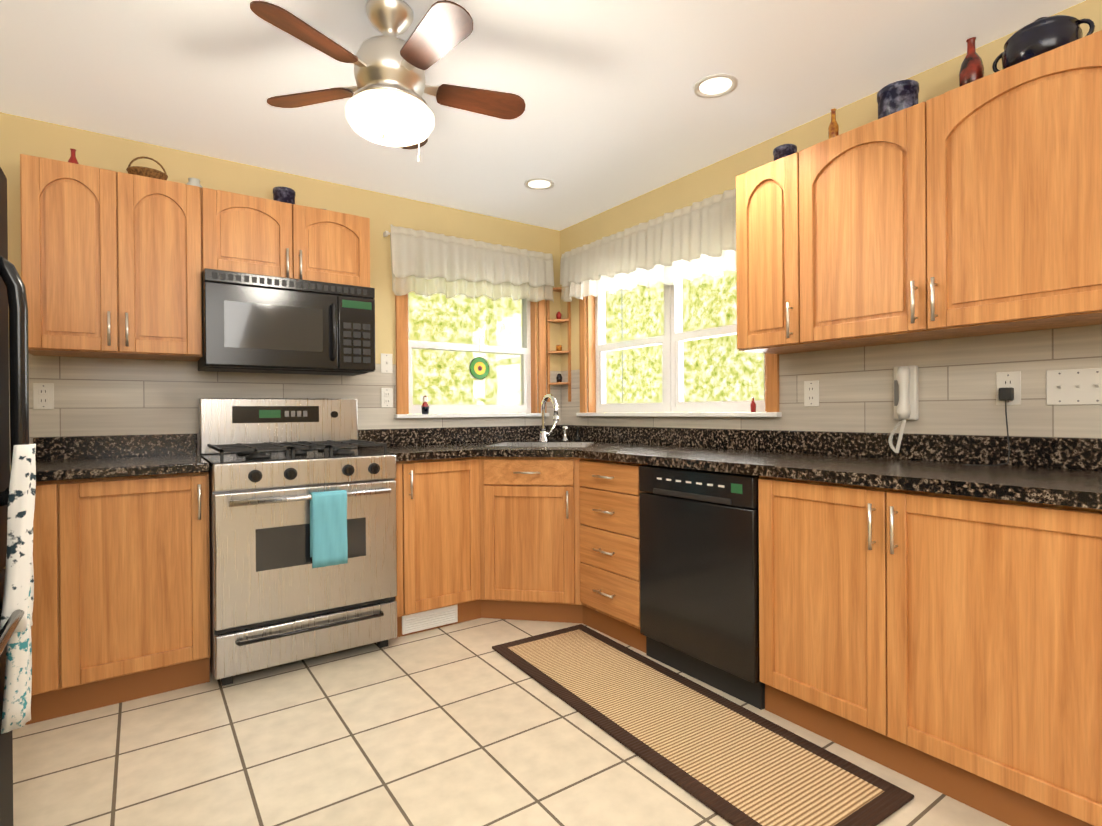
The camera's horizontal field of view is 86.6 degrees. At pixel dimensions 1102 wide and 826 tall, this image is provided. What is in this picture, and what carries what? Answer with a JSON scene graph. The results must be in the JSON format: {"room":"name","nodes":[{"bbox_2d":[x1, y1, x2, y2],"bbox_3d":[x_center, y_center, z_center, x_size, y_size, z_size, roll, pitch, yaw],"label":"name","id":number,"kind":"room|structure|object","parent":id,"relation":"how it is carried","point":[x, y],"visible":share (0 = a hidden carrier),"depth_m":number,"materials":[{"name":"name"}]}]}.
{"room":"kitchen","nodes":[
{"label":"kitchen","id":0,"kind":"room"},
{"bbox_2d":[0,112,560,568],"bbox_3d":[-1.391,-0.086,3.233,3.770,2.400,0.150,-1,0,-35],"label":"wall","id":1,"kind":"structure","parent":0,"point":[104,396],"depth_m":2.92,"materials":[{"name":"paint"}]},
{"bbox_2d":[33,383,53,408],"bbox_3d":[-2.217,-0.073,2.555,0.070,0.114,0.007,-1,0,-35],"label":"electrical outlet","id":2,"kind":"object","parent":1,"relation":"attached to","point":[43,395],"visible":1,"depth_m":2.55,"materials":[{"name":"white plastic"}]},
{"bbox_2d":[20,149,207,360],"bbox_3d":[-1.907,-0.688,2.580,0.609,0.870,0.325,-1,0,-35],"label":"upper cabinet","id":3,"kind":"object","parent":1,"relation":"attached to","point":[114,264],"depth_m":2.44,"materials":[{"name":"brown wood"}]},
{"bbox_2d":[68,149,78,163],"bbox_3d":[-2.031,-1.068,2.487,0.036,0.107,0.036,-1,0,-35],"label":"bottle","id":4,"kind":"object","parent":3,"relation":"on","point":[72,159],"depth_m":2.48,"materials":[{"name":"red glass"}]},
{"bbox_2d":[126,156,167,179],"bbox_3d":[-1.813,-1.083,2.628,0.156,0.134,0.156,-1,0,-35],"label":"basket","id":5,"kind":"object","parent":3,"relation":"on","point":[135,170],"depth_m":2.58,"materials":[{"name":"wicker"}]},
{"bbox_2d":[187,178,201,187],"bbox_3d":[-1.671,-1.057,2.740,0.068,0.078,0.068,-1,0,-35],"label":"jar","id":6,"kind":"object","parent":3,"relation":"on","point":[192,181],"depth_m":2.72,"materials":[{"name":"grey"}]},
{"bbox_2d":[204,186,369,286],"bbox_3d":[-1.347,-0.887,2.973,0.762,0.488,0.325,-1,0,-35],"label":"upper cabinet","id":7,"kind":"object","parent":1,"relation":"attached to","point":[278,237],"depth_m":2.82,"materials":[{"name":"brown wood"}]},
{"bbox_2d":[198,268,374,375],"bbox_3d":[-1.311,-0.422,2.928,0.756,0.434,0.437,-1,0,-35],"label":"microwave","id":8,"kind":"object","parent":7,"relation":"attached to","point":[254,323],"visible":1,"depth_m":2.76,"materials":[{"name":"black"}]},
{"bbox_2d":[381,388,392,406],"bbox_3d":[-0.963,-0.090,3.436,0.070,0.114,0.007,-1,0,-35],"label":"electrical outlet","id":9,"kind":"object","parent":1,"relation":"attached to","point":[386,397],"visible":1,"depth_m":3.43,"materials":[{"name":"white plastic"}]},
{"bbox_2d":[381,353,392,372],"bbox_3d":[-0.962,-0.292,3.432,0.070,0.114,0.016,-1,0,-35],"label":"light switch","id":10,"kind":"object","parent":1,"relation":"attached to","point":[386,364],"visible":1,"depth_m":3.43,"materials":[{"name":"white plastic"}]},
{"bbox_2d":[394,292,548,417],"bbox_3d":[-0.508,-0.474,3.814,1.094,1.004,0.165,-1,0,-35],"label":"window","id":11,"kind":"structure","parent":1,"relation":"in","point":[479,369],"depth_m":3.85,"materials":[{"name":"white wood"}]},
{"bbox_2d":[383,224,553,302],"bbox_3d":[-0.463,-0.888,3.706,1.185,0.404,0.107,-1,0,-35],"label":"valance","id":12,"kind":"object","parent":11,"relation":"attached to","point":[425,263],"visible":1,"depth_m":3.63,"materials":[{"name":"fabric"}]},
{"bbox_2d":[546,287,570,401],"bbox_3d":[0.053,-0.499,4.078,0.122,0.840,0.122,-1,0,-35],"label":"corner shelf","id":13,"kind":"object","parent":1,"relation":"attached to","point":[558,347],"visible":0.9,"depth_m":4.08,"materials":[{"name":"brown wood"}]},
{"bbox_2d":[12,618,1009,825],"bbox_3d":[0.097,1.159,1.129,3.770,0.100,5.300,-1,0,-35],"label":"floor","id":14,"kind":"structure","parent":0,"point":[462,724],"depth_m":1.90,"materials":[{"name":"tile"}]},
{"bbox_2d":[0,167,35,825],"bbox_3d":[-1.362,0.265,0.901,0.794,1.710,0.900,-1,0,-35],"label":"refrigerator","id":15,"kind":"object","parent":14,"relation":"on","point":[17,495],"visible":1,"depth_m":1.34,"materials":[{"name":"black"}]},
{"bbox_2d":[25,472,209,724],"bbox_3d":[-1.807,0.681,2.452,0.607,0.875,0.644,-1,0,-35],"label":"base cabinet","id":16,"kind":"object","parent":14,"relation":"on","point":[121,602],"visible":0.88,"depth_m":2.23,"materials":[{"name":"brown wood"}]},
{"bbox_2d":[10,434,208,481],"bbox_3d":[-1.812,0.172,2.450,0.607,0.138,0.643,-1,0,-35],"label":"countertop","id":17,"kind":"structure","parent":16,"relation":"on","point":[73,458],"depth_m":2.56,"materials":[{"name":"stone"}]},
{"bbox_2d":[199,398,396,685],"bbox_3d":[-1.203,0.519,2.785,0.754,1.190,0.737,-1,0,-35],"label":"stove","id":18,"kind":"object","parent":14,"relation":"on","point":[302,530],"visible":1,"depth_m":2.54,"materials":[{"name":"silver metal"}]},
{"bbox_2d":[310,490,347,567],"bbox_3d":[-0.963,0.498,2.535,0.146,0.320,0.051,-1,0,-35],"label":"towel","id":19,"kind":"object","parent":18,"relation":"hanging from","point":[328,509],"depth_m":2.51,"materials":[{"name":"teal fabric"}]},
{"bbox_2d":[392,457,475,638],"bbox_3d":[-0.704,0.672,3.213,0.541,0.876,0.667,-1,0,-35],"label":"base cabinet","id":20,"kind":"object","parent":14,"relation":"on","point":[436,498],"depth_m":2.97,"materials":[{"name":"brown wood"}]},
{"bbox_2d":[402,604,457,634],"bbox_3d":[-0.613,1.051,2.983,0.300,0.093,0.018,-1,0,-35],"label":"air vent","id":21,"kind":"object","parent":20,"relation":"attached to","point":[420,621],"visible":0.92,"depth_m":2.97,"materials":[{"name":"white plastic"}]},
{"bbox_2d":[472,457,503,618],"bbox_3d":[-0.067,0.666,3.470,1.038,0.876,0.978,-1,0,-35],"label":"base cabinet","id":22,"kind":"object","parent":14,"relation":"on","point":[487,472],"depth_m":3.09,"materials":[{"name":"brown wood"}]},
{"bbox_2d":[358,426,573,460],"bbox_3d":[-0.502,0.161,3.157,0.810,0.138,0.992,-1,0,-35],"label":"countertop","id":23,"kind":"structure","parent":22,"relation":"on","point":[411,444],"depth_m":3.49,"materials":[{"name":"stone"}]},
{"bbox_2d":[485,442,593,446],"bbox_3d":[-0.053,0.204,3.445,0.693,0.040,0.693,-1,0,-35],"label":"sink","id":24,"kind":"object","parent":23,"relation":"in","point":[505,444],"depth_m":3.60,"materials":[{"name":"silver metal"}]},
{"bbox_2d":[537,394,1101,508],"bbox_3d":[0.876,0.049,2.459,0.646,0.346,3.718,-1,0,-35],"label":"countertop","id":25,"kind":"structure","parent":22,"relation":"on","point":[1056,471],"depth_m":2.11,"materials":[{"name":"stone"}]},
{"bbox_2d":[538,394,580,441],"bbox_3d":[0.092,0.032,3.749,0.328,0.308,0.238,-1,0,-35],"label":"faucet","id":26,"kind":"object","parent":25,"relation":"on","point":[543,434],"depth_m":3.74,"materials":[{"name":"silver metal"}]},
{"bbox_2d":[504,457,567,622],"bbox_3d":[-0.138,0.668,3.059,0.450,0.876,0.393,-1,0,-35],"label":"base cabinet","id":27,"kind":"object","parent":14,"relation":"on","point":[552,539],"depth_m":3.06,"materials":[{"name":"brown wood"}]},
{"bbox_2d":[568,457,646,652],"bbox_3d":[0.478,0.664,3.016,0.667,0.876,0.515,-1,0,-35],"label":"base cabinet","id":28,"kind":"object","parent":14,"relation":"on","point":[604,511],"depth_m":2.85,"materials":[{"name":"brown wood"}]},
{"bbox_2d":[639,465,764,709],"bbox_3d":[0.819,0.664,2.565,0.621,0.872,0.606,-1,0,-35],"label":"dishwasher","id":29,"kind":"object","parent":14,"relation":"on","point":[699,575],"visible":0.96,"depth_m":2.34,"materials":[{"name":"black metal"}]},
{"bbox_2d":[492,624,913,825],"bbox_3d":[0.379,1.097,2.207,0.520,0.011,1.620,-1,0,-33],"label":"rug","id":30,"kind":"object","parent":14,"relation":"on","point":[731,763],"visible":0.92,"depth_m":1.95,"materials":[{"name":"beige fabric"}]},
{"bbox_2d":[758,476,857,752],"bbox_3d":[1.150,0.661,2.109,0.610,0.876,0.512,-1,0,-35],"label":"base cabinet","id":31,"kind":"object","parent":14,"relation":"on","point":[808,530],"depth_m":1.98,"materials":[{"name":"brown wood"}]},
{"bbox_2d":[858,485,1093,825],"bbox_3d":[1.427,0.660,1.715,0.610,0.876,0.684,-1,0,-35],"label":"base cabinet","id":32,"kind":"object","parent":14,"relation":"on","point":[949,645],"depth_m":1.58,"materials":[{"name":"brown wood"}]},
{"bbox_2d":[1094,509,1101,825],"bbox_3d":[1.755,0.659,1.247,0.610,0.876,0.725,-1,0,-35],"label":"base cabinet","id":33,"kind":"object","parent":14,"relation":"on","point":[1097,512],"depth_m":1.39,"materials":[{"name":"brown wood"}]},
{"bbox_2d":[0,0,1084,229],"bbox_3d":[0.079,-1.341,1.122,3.770,0.100,5.300,-1,0,-35],"label":"ceiling","id":34,"kind":"structure","parent":0,"point":[618,111],"depth_m":2.25,"materials":[{"name":"white paint"}]},
{"bbox_2d":[249,0,525,161],"bbox_3d":[-0.491,-1.033,1.857,0.868,0.509,0.848,-1,0,-35],"label":"ceiling fan","id":35,"kind":"object","parent":34,"relation":"hanging from","point":[386,104],"visible":1,"depth_m":1.79,"materials":[{"name":"brown wood"}]},
{"bbox_2d":[524,178,553,189],"bbox_3d":[-0.066,-1.308,3.305,0.170,0.036,0.170,-1,0,-35],"label":"recessed light","id":36,"kind":"object","parent":34,"relation":"in","point":[539,184],"visible":0.75,"depth_m":3.30,"materials":[{"name":"white glass"}]},
{"bbox_2d":[693,73,737,97],"bbox_3d":[0.651,-1.310,2.318,0.170,0.036,0.170,-1,0,-35],"label":"recessed light","id":37,"kind":"object","parent":34,"relation":"in","point":[716,85],"visible":0.85,"depth_m":2.31,"materials":[{"name":"white glass"}]},
{"bbox_2d":[560,0,1101,438],"bbox_3d":[1.613,-0.104,2.104,0.150,2.400,5.150,-1,0,-35],"label":"wall","id":38,"kind":"structure","parent":0,"point":[957,384],"depth_m":2.36,"materials":[{"name":"paint"}]},
{"bbox_2d":[576,272,781,416],"bbox_3d":[0.672,-0.481,3.382,0.165,1.004,1.524,-1,0,-35],"label":"window","id":39,"kind":"structure","parent":38,"relation":"in","point":[594,349],"depth_m":3.39,"materials":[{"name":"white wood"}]},
{"bbox_2d":[560,188,735,301],"bbox_3d":[0.510,-0.883,3.406,0.108,0.426,1.545,-1,0,-35],"label":"valance","id":40,"kind":"object","parent":39,"relation":"attached to","point":[696,240],"visible":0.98,"depth_m":3.25,"materials":[{"name":"fabric"}]},
{"bbox_2d":[358,425,1101,470],"bbox_3d":[0.545,0.137,2.227,1.456,0.100,3.718,-1,0,-35],"label":"backsplash","id":41,"kind":"structure","parent":38,"relation":"attached to","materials":[{"name":"stone"}]},
{"bbox_2d":[736,146,810,353],"bbox_3d":[1.039,-0.704,2.497,0.325,0.860,0.358,-1,0,-35],"label":"upper cabinet","id":42,"kind":"object","parent":38,"relation":"attached to","point":[757,189],"depth_m":2.46,"materials":[{"name":"brown wood"}]},
{"bbox_2d":[804,380,818,405],"bbox_3d":[1.161,-0.087,2.608,0.007,0.114,0.070,-1,0,-35],"label":"electrical outlet","id":43,"kind":"object","parent":38,"relation":"attached to","point":[811,393],"visible":1,"depth_m":2.60,"materials":[{"name":"white plastic"}]},
{"bbox_2d":[780,81,931,350],"bbox_3d":[1.239,-0.738,2.212,0.325,0.926,0.573,-1,0,-35],"label":"upper cabinet","id":44,"kind":"object","parent":38,"relation":"attached to","point":[840,194],"depth_m":2.17,"materials":[{"name":"brown wood"}]},
{"bbox_2d":[828,108,838,138],"bbox_3d":[1.124,-1.123,2.326,0.038,0.172,0.038,-1,0,-35],"label":"bottle","id":45,"kind":"object","parent":44,"relation":"on","point":[833,129],"depth_m":2.32,"materials":[{"name":"orange glass"}]},
{"bbox_2d":[889,365,918,452],"bbox_3d":[1.359,-0.015,2.264,0.080,0.336,0.089,-1,0,-35],"label":"phone","id":46,"kind":"object","parent":38,"relation":"attached to","point":[906,394],"visible":0.98,"depth_m":2.24,"materials":[{"name":"white plastic"}]},
{"bbox_2d":[964,371,1020,465],"bbox_3d":[1.498,0.018,1.987,0.171,0.318,0.112,-1,0,-35],"label":"electrical outlet","id":47,"kind":"object","parent":38,"relation":"attached to","point":[1008,388],"visible":1,"depth_m":2.00,"materials":[{"name":"white plastic"}]},
{"bbox_2d":[900,15,1101,339],"bbox_3d":[1.531,-0.739,1.796,0.325,0.926,0.675,-1,0,-35],"label":"upper cabinet","id":48,"kind":"object","parent":38,"relation":"attached to","point":[970,205],"depth_m":1.76,"materials":[{"name":"brown wood"}]},
{"bbox_2d":[959,37,983,86],"bbox_3d":[1.388,-1.136,1.932,0.068,0.198,0.068,-1,0,-35],"label":"bottle","id":49,"kind":"object","parent":48,"relation":"on","point":[972,68],"depth_m":1.91,"materials":[{"name":"red ceramic"}]},
{"bbox_2d":[1046,368,1101,404],"bbox_3d":[1.679,-0.083,1.864,0.016,0.114,0.162,-1,0,-35],"label":"light switch","id":50,"kind":"object","parent":38,"relation":"attached to","point":[1075,387],"visible":1,"depth_m":1.87,"materials":[{"name":"white plastic"}]},
{"label":"outside","id":51,"kind":"structure","parent":0,"visible":0},
{"bbox_2d":[409,290,621,413],"bbox_3d":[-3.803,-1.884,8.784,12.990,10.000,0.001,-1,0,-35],"label":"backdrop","id":52,"kind":"structure","parent":51,"point":[440,394],"depth_m":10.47,"materials":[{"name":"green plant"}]},
{"bbox_2d":[622,271,763,412],"bbox_3d":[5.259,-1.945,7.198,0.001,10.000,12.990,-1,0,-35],"label":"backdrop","id":53,"kind":"structure","parent":51,"point":[691,381],"depth_m":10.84,"materials":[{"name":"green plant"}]}
]}

